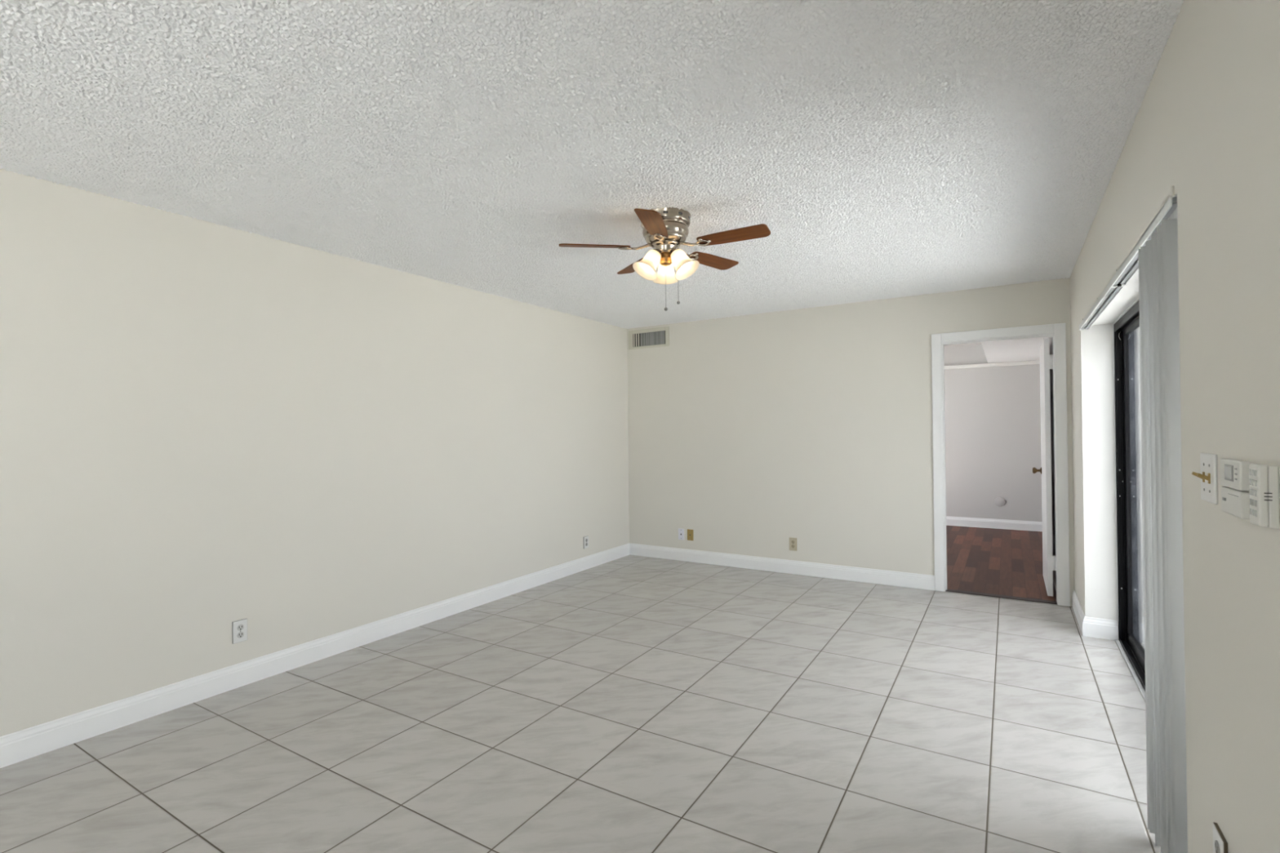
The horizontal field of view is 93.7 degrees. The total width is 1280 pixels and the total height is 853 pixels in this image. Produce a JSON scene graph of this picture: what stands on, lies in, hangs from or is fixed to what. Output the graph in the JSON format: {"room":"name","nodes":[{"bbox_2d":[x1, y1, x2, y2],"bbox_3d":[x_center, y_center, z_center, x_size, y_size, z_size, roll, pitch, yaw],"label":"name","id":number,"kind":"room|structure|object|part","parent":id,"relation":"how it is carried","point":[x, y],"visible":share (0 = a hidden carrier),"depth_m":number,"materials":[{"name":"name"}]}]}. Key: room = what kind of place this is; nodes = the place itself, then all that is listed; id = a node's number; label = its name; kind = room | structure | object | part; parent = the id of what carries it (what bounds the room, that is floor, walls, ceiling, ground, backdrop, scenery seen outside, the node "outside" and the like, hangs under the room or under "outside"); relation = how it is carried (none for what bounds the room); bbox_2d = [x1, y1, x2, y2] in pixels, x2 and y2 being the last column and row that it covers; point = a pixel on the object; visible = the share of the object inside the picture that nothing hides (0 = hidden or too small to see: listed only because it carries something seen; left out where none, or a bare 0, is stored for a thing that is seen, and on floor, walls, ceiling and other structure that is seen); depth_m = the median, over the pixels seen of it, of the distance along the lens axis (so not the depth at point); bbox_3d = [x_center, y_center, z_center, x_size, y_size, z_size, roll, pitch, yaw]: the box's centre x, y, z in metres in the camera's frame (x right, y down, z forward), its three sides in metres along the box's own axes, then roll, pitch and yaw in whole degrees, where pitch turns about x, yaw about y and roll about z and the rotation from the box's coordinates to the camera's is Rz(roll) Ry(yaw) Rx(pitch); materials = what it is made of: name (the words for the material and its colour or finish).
{"room":"empty living room","nodes":[
{"label":"empty living room","id":0,"kind":"room"},
{"bbox_2d":[0,168,629,736],"bbox_3d":[-2.177,0.161,3.261,0.120,2.441,7.643,-1,0,32],"label":"wall","id":1,"kind":"structure","parent":0,"point":[206,427],"depth_m":3.23,"materials":[{"name":"beige paint"}]},
{"bbox_2d":[231,617,247,644],"bbox_3d":[-2.127,1.088,3.193,0.014,0.115,0.070,-1,0,32],"label":"power outlet","id":2,"kind":"object","parent":1,"relation":"attached to","point":[239,628],"visible":1,"depth_m":3.19,"materials":[{"name":"white plastic"}]},
{"bbox_2d":[236,631,244,638],"bbox_3d":[-2.122,1.107,3.190,0.003,0.033,0.033,-1,0,32],"label":"socket","id":3,"kind":"object","parent":2,"relation":"attached to","point":[239,634],"depth_m":3.19,"materials":[{"name":"grey plastic"}]},
{"bbox_2d":[236,624,244,631],"bbox_3d":[-2.123,1.068,3.190,0.003,0.033,0.033,-1,0,32],"label":"socket","id":4,"kind":"object","parent":2,"relation":"attached to","point":[239,627],"depth_m":3.19,"materials":[{"name":"grey plastic"}]},
{"bbox_2d":[0,542,629,768],"bbox_3d":[-2.076,1.319,3.270,0.015,0.122,7.523,-1,0,32],"label":"baseboard","id":5,"kind":"structure","parent":1,"relation":"attached to","point":[36,740],"depth_m":3.21,"materials":[{"name":"white paint"}]},
{"bbox_2d":[583,535,588,548],"bbox_3d":[-0.521,1.120,5.809,0.014,0.115,0.070,-1,0,32],"label":"power outlet","id":6,"kind":"object","parent":1,"relation":"attached to","point":[585,538],"visible":1,"depth_m":5.80,"materials":[{"name":"grey plastic"}]},
{"bbox_2d":[0,525,1160,852],"bbox_3d":[0.537,1.416,3.765,4.188,0.120,11.340,-1,0,32],"label":"floor","id":7,"kind":"structure","parent":0,"point":[629,704],"depth_m":2.62,"materials":[{"name":"tile"}]},
{"bbox_2d":[945,588,1057,604],"bbox_3d":[2.825,1.334,4.723,0.749,0.006,0.075,-1,0,32],"label":"threshold","id":8,"kind":"object","parent":7,"relation":"on","point":[948,589],"visible":1,"depth_m":4.71,"materials":[{"name":"black wood"}]},
{"bbox_2d":[1115,640,1145,700],"bbox_3d":[2.292,1.327,2.640,0.019,0.006,2.553,-1,0,32],"label":"strip","id":9,"kind":"object","parent":7,"relation":"on","point":[1136,679],"visible":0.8,"depth_m":3.27,"materials":[{"name":"grey"}]},
{"bbox_2d":[0,0,1183,346],"bbox_3d":[0.586,-1.141,3.793,4.306,0.131,11.440,-1,0,32],"label":"ceiling","id":10,"kind":"structure","parent":0,"point":[885,149],"depth_m":2.19,"materials":[{"name":"white paint"}]},
{"bbox_2d":[559,206,770,311],"bbox_3d":[0.168,-0.841,3.078,1.017,0.491,1.057,-1,0,32],"label":"ceiling fan","id":11,"kind":"object","parent":10,"relation":"hanging from","point":[664,229],"visible":1,"depth_m":3.02,"materials":[{"name":"brown wood"}]},
{"bbox_3d":[-0.230,-0.917,3.052,0.361,0.006,0.116,-1,11,-7],"label":"blade","id":12,"kind":"part","parent":11,"relation":"part of","materials":[{"name":"brown wood"}]},
{"bbox_3d":[-0.021,-0.917,3.427,0.116,0.006,0.361,-13,5,-24],"label":"blade","id":13,"kind":"part","parent":11,"relation":"part of","materials":[{"name":"brown wood"}]},
{"bbox_3d":[0.029,-0.822,3.046,0.135,0.152,0.143,-1,0,32],"label":"lamp shade","id":14,"kind":"part","parent":11,"relation":"part of","materials":[{"name":"white glass"}]},
{"bbox_3d":[0.062,-0.922,2.737,0.116,0.006,0.361,11,2,11],"label":"blade","id":15,"kind":"part","parent":11,"relation":"part of","materials":[{"name":"brown wood"}]},
{"bbox_3d":[0.133,-0.721,3.091,0.002,0.217,0.002,-1,0,32],"label":"pull chain","id":16,"kind":"part","parent":11,"relation":"part of","materials":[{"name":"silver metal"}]},
{"bbox_3d":[0.134,-0.822,3.210,0.136,0.152,0.144,-1,0,32],"label":"lamp shade","id":17,"kind":"part","parent":11,"relation":"part of","materials":[{"name":"white glass"}]},
{"bbox_3d":[0.235,-0.824,3.036,0.134,0.152,0.142,0,0,-22],"label":"lamp shade","id":18,"kind":"part","parent":11,"relation":"part of","materials":[{"name":"white glass"}]},
{"bbox_3d":[0.401,-0.922,3.344,0.361,0.006,0.116,0,-12,-43],"label":"blade","id":19,"kind":"part","parent":11,"relation":"part of","materials":[{"name":"brown wood"}]},
{"bbox_3d":[0.452,-0.925,2.917,0.361,0.006,0.116,-1,-12,29],"label":"blade","id":20,"kind":"part","parent":11,"relation":"part of","materials":[{"name":"brown wood"}]},
{"bbox_2d":[626,277,1144,650],"bbox_3d":[3.469,0.103,4.339,8.620,3.050,0.139,-1,0,32],"label":"wall","id":21,"kind":"structure","parent":0,"point":[749,434],"depth_m":5.47,"materials":[{"name":"beige paint"}]},
{"bbox_2d":[628,326,669,350],"bbox_3d":[0.089,-0.933,6.349,0.498,0.205,0.008,-1,0,32],"label":"air vent","id":22,"kind":"object","parent":21,"relation":"in","point":[657,336],"visible":1,"depth_m":6.35,"materials":[{"name":"beige metal"}]},
{"bbox_2d":[678,528,684,540],"bbox_3d":[0.422,1.102,6.146,0.066,0.114,0.007,-1,0,32],"label":"phone jack","id":23,"kind":"object","parent":21,"relation":"attached to","point":[681,531],"visible":1,"depth_m":6.14,"materials":[{"name":"white plastic"}]},
{"bbox_2d":[687,528,693,540],"bbox_3d":[0.508,1.100,6.088,0.068,0.112,0.016,-1,0,32],"label":"cable plate","id":24,"kind":"object","parent":21,"relation":"attached to","point":[690,532],"visible":1,"depth_m":6.09,"materials":[{"name":"gold metal"}]},
{"bbox_2d":[629,542,934,591],"bbox_3d":[1.147,1.300,5.697,2.972,0.122,0.015,-1,0,32],"label":"baseboard","id":25,"kind":"structure","parent":21,"relation":"attached to","point":[922,581],"depth_m":5.54,"materials":[{"name":"white paint"}]},
{"bbox_2d":[789,537,797,551],"bbox_3d":[1.412,1.085,5.537,0.073,0.119,0.009,-1,0,32],"label":"power outlet","id":26,"kind":"object","parent":21,"relation":"attached to","point":[793,541],"visible":1,"depth_m":5.53,"materials":[{"name":"beige plastic"}]},
{"bbox_2d":[931,323,1070,606],"bbox_3d":[2.820,0.287,4.740,0.903,2.101,0.137,-1,0,32],"label":"door frame","id":27,"kind":"structure","parent":21,"relation":"attached to","point":[1059,330],"depth_m":4.60,"materials":[{"name":"white paint"}]},
{"bbox_2d":[943,343,1042,521],"bbox_3d":[4.186,0.124,8.242,2.620,2.441,0.131,-1,0,32],"label":"wall","id":28,"kind":"structure","parent":0,"point":[993,414],"depth_m":7.91,"materials":[{"name":"grey paint"}]},
{"bbox_2d":[944,360,1039,368],"bbox_3d":[4.130,-0.802,8.192,2.400,0.045,0.035,-1,0,32],"label":"trim","id":29,"kind":"structure","parent":28,"relation":"attached to","point":[1025,362],"depth_m":7.87,"materials":[{"name":"white paint"}]},
{"bbox_2d":[946,515,1042,531],"bbox_3d":[4.158,1.284,8.187,2.400,0.122,0.015,-1,0,32],"label":"baseboard","id":30,"kind":"structure","parent":28,"relation":"attached to","point":[950,521],"depth_m":7.87,"materials":[{"name":"white paint"}]},
{"bbox_2d":[981,337,1048,363],"bbox_3d":[4.022,-0.971,6.361,0.665,0.271,3.270,-1,0,32],"label":"ceiling","id":31,"kind":"structure","parent":0,"point":[1024,349],"depth_m":6.59,"materials":[{"name":"white paint"}]},
{"bbox_2d":[1048,337,1056,591],"bbox_3d":[4.230,0.110,6.053,0.255,2.441,3.578,-1,0,32],"label":"wall","id":32,"kind":"structure","parent":0,"point":[1050,338],"depth_m":5.02,"materials":[{"name":"grey paint"}]},
{"bbox_2d":[1032,337,1055,596],"bbox_3d":[3.318,0.311,4.951,0.105,1.988,0.757,-1,0,30],"label":"door","id":33,"kind":"structure","parent":32,"relation":"in","point":[1046,358],"depth_m":4.63,"materials":[{"name":"white paint"}]},
{"bbox_3d":[3.461,0.384,5.235,0.068,0.060,0.060,-1,0,32],"label":"knob","id":34,"kind":"part","parent":33,"relation":"part of","materials":[{"name":"brown metal"}]},
{"bbox_2d":[1069,0,1279,852],"bbox_3d":[1.322,0.110,1.115,0.281,2.441,7.643,-1,0,32],"label":"wall","id":35,"kind":"structure","parent":0,"point":[1206,126],"depth_m":1.39,"materials":[{"name":"beige paint"}]},
{"bbox_2d":[1071,590,1118,639],"bbox_3d":[1.309,1.257,1.193,0.178,0.149,7.523,-1,0,32],"label":"baseboard","id":36,"kind":"structure","parent":35,"relation":"attached to","point":[1104,628],"depth_m":3.79,"materials":[{"name":"white paint"}]},
{"bbox_2d":[1112,297,1138,620],"bbox_3d":[2.292,0.283,2.649,0.008,1.850,2.568,-1,0,32],"label":"trim","id":37,"kind":"structure","parent":35,"relation":"attached to","point":[1137,300],"depth_m":3.74,"materials":[{"name":"white paint"}]},
{"bbox_2d":[1114,301,1145,690],"bbox_3d":[2.324,0.346,2.629,0.066,1.966,2.566,-1,0,32],"label":"door","id":38,"kind":"structure","parent":35,"relation":"in","point":[1129,322],"depth_m":3.67,"materials":[{"name":"black metal"}]},
{"bbox_3d":[2.658,0.350,3.143,0.004,1.818,1.196,-1,0,32],"label":"pane","id":39,"kind":"part","parent":38,"relation":"part of","materials":[{"name":"clear glass"}]},
{"bbox_3d":[2.658,0.356,3.143,0.022,1.922,1.286,-1,0,32],"label":"sash","id":40,"kind":"part","parent":38,"relation":"part of","materials":[{"name":"black metal"}]},
{"bbox_2d":[1079,186,1187,852],"bbox_3d":[2.166,0.322,2.726,0.094,1.984,2.528,-1,0,32],"label":"vertical blind","id":41,"kind":"object","parent":35,"relation":"attached to","point":[1153,252],"visible":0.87,"depth_m":1.75,"materials":[{"name":"white plastic"}]},
{"bbox_3d":[2.155,-0.626,2.732,0.050,0.028,2.527,-1,0,32],"label":"head rail","id":42,"kind":"part","parent":41,"relation":"part of","materials":[{"name":"white plastic"}]},
{"bbox_2d":[1191,452,1217,504],"bbox_3d":[1.325,0.120,1.414,0.028,0.114,0.116,-1,0,32],"label":"light switch","id":43,"kind":"object","parent":35,"relation":"attached to","point":[1208,462],"visible":1,"depth_m":1.39,"materials":[{"name":"white plastic"}]},
{"bbox_3d":[1.334,0.120,1.408,0.006,0.114,0.116,-1,0,32],"label":"plate","id":44,"kind":"part","parent":43,"relation":"part of","materials":[{"name":"white plastic"}]},
{"bbox_2d":[1213,822,1227,852],"bbox_3d":[1.316,0.979,1.363,0.010,0.116,0.080,-1,0,32],"label":"power outlet","id":45,"kind":"object","parent":35,"relation":"attached to","point":[1220,842],"visible":1,"depth_m":1.36,"materials":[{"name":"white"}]},
{"bbox_2d":[1214,840,1220,852],"bbox_3d":[1.313,0.960,1.365,0.003,0.033,0.033,-1,0,32],"label":"socket","id":46,"kind":"object","parent":45,"relation":"attached to","point":[1217,842],"depth_m":1.36,"materials":[{"name":"grey plastic"}]},
{"bbox_2d":[1220,458,1254,519],"bbox_3d":[1.201,0.123,1.209,0.023,0.112,0.127,-1,0,32],"label":"thermostat","id":47,"kind":"object","parent":35,"relation":"attached to","point":[1234,473],"visible":0.91,"depth_m":1.18,"materials":[{"name":"white plastic"}]},
{"bbox_3d":[1.200,0.153,1.210,0.015,0.053,0.127,-1,0,32],"label":"flip door","id":48,"kind":"part","parent":47,"relation":"part of","materials":[{"name":"white plastic"}]},
{"bbox_2d":[1248,463,1279,528],"bbox_3d":[1.119,0.123,1.077,0.027,0.112,0.053,-1,0,32],"label":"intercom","id":49,"kind":"object","parent":35,"relation":"attached to","point":[1264,479],"visible":1,"depth_m":1.06,"materials":[{"name":"white plastic"}]},
{"bbox_2d":[1264,492,1272,501],"bbox_3d":[1.105,0.123,1.056,0.010,0.014,0.002,-1,0,32],"label":"grille","id":50,"kind":"object","parent":49,"relation":"attached to","point":[1264,492],"depth_m":1.05,"materials":[{"name":"white plastic"}]},
{"bbox_3d":[-2.476,1.756,2.622,60.000,0.150,60.000,-1,0,32],"label":"ground","id":51,"kind":"structure","parent":0,"visible":0},
{"bbox_2d":[1125,617,1145,691],"bbox_3d":[2.798,1.458,-0.905,4.314,0.288,9.503,-1,0,32],"label":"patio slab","id":52,"kind":"object","parent":51,"relation":"on","point":[1142,645],"depth_m":3.86,"materials":[{"name":"concrete"}]}
]}

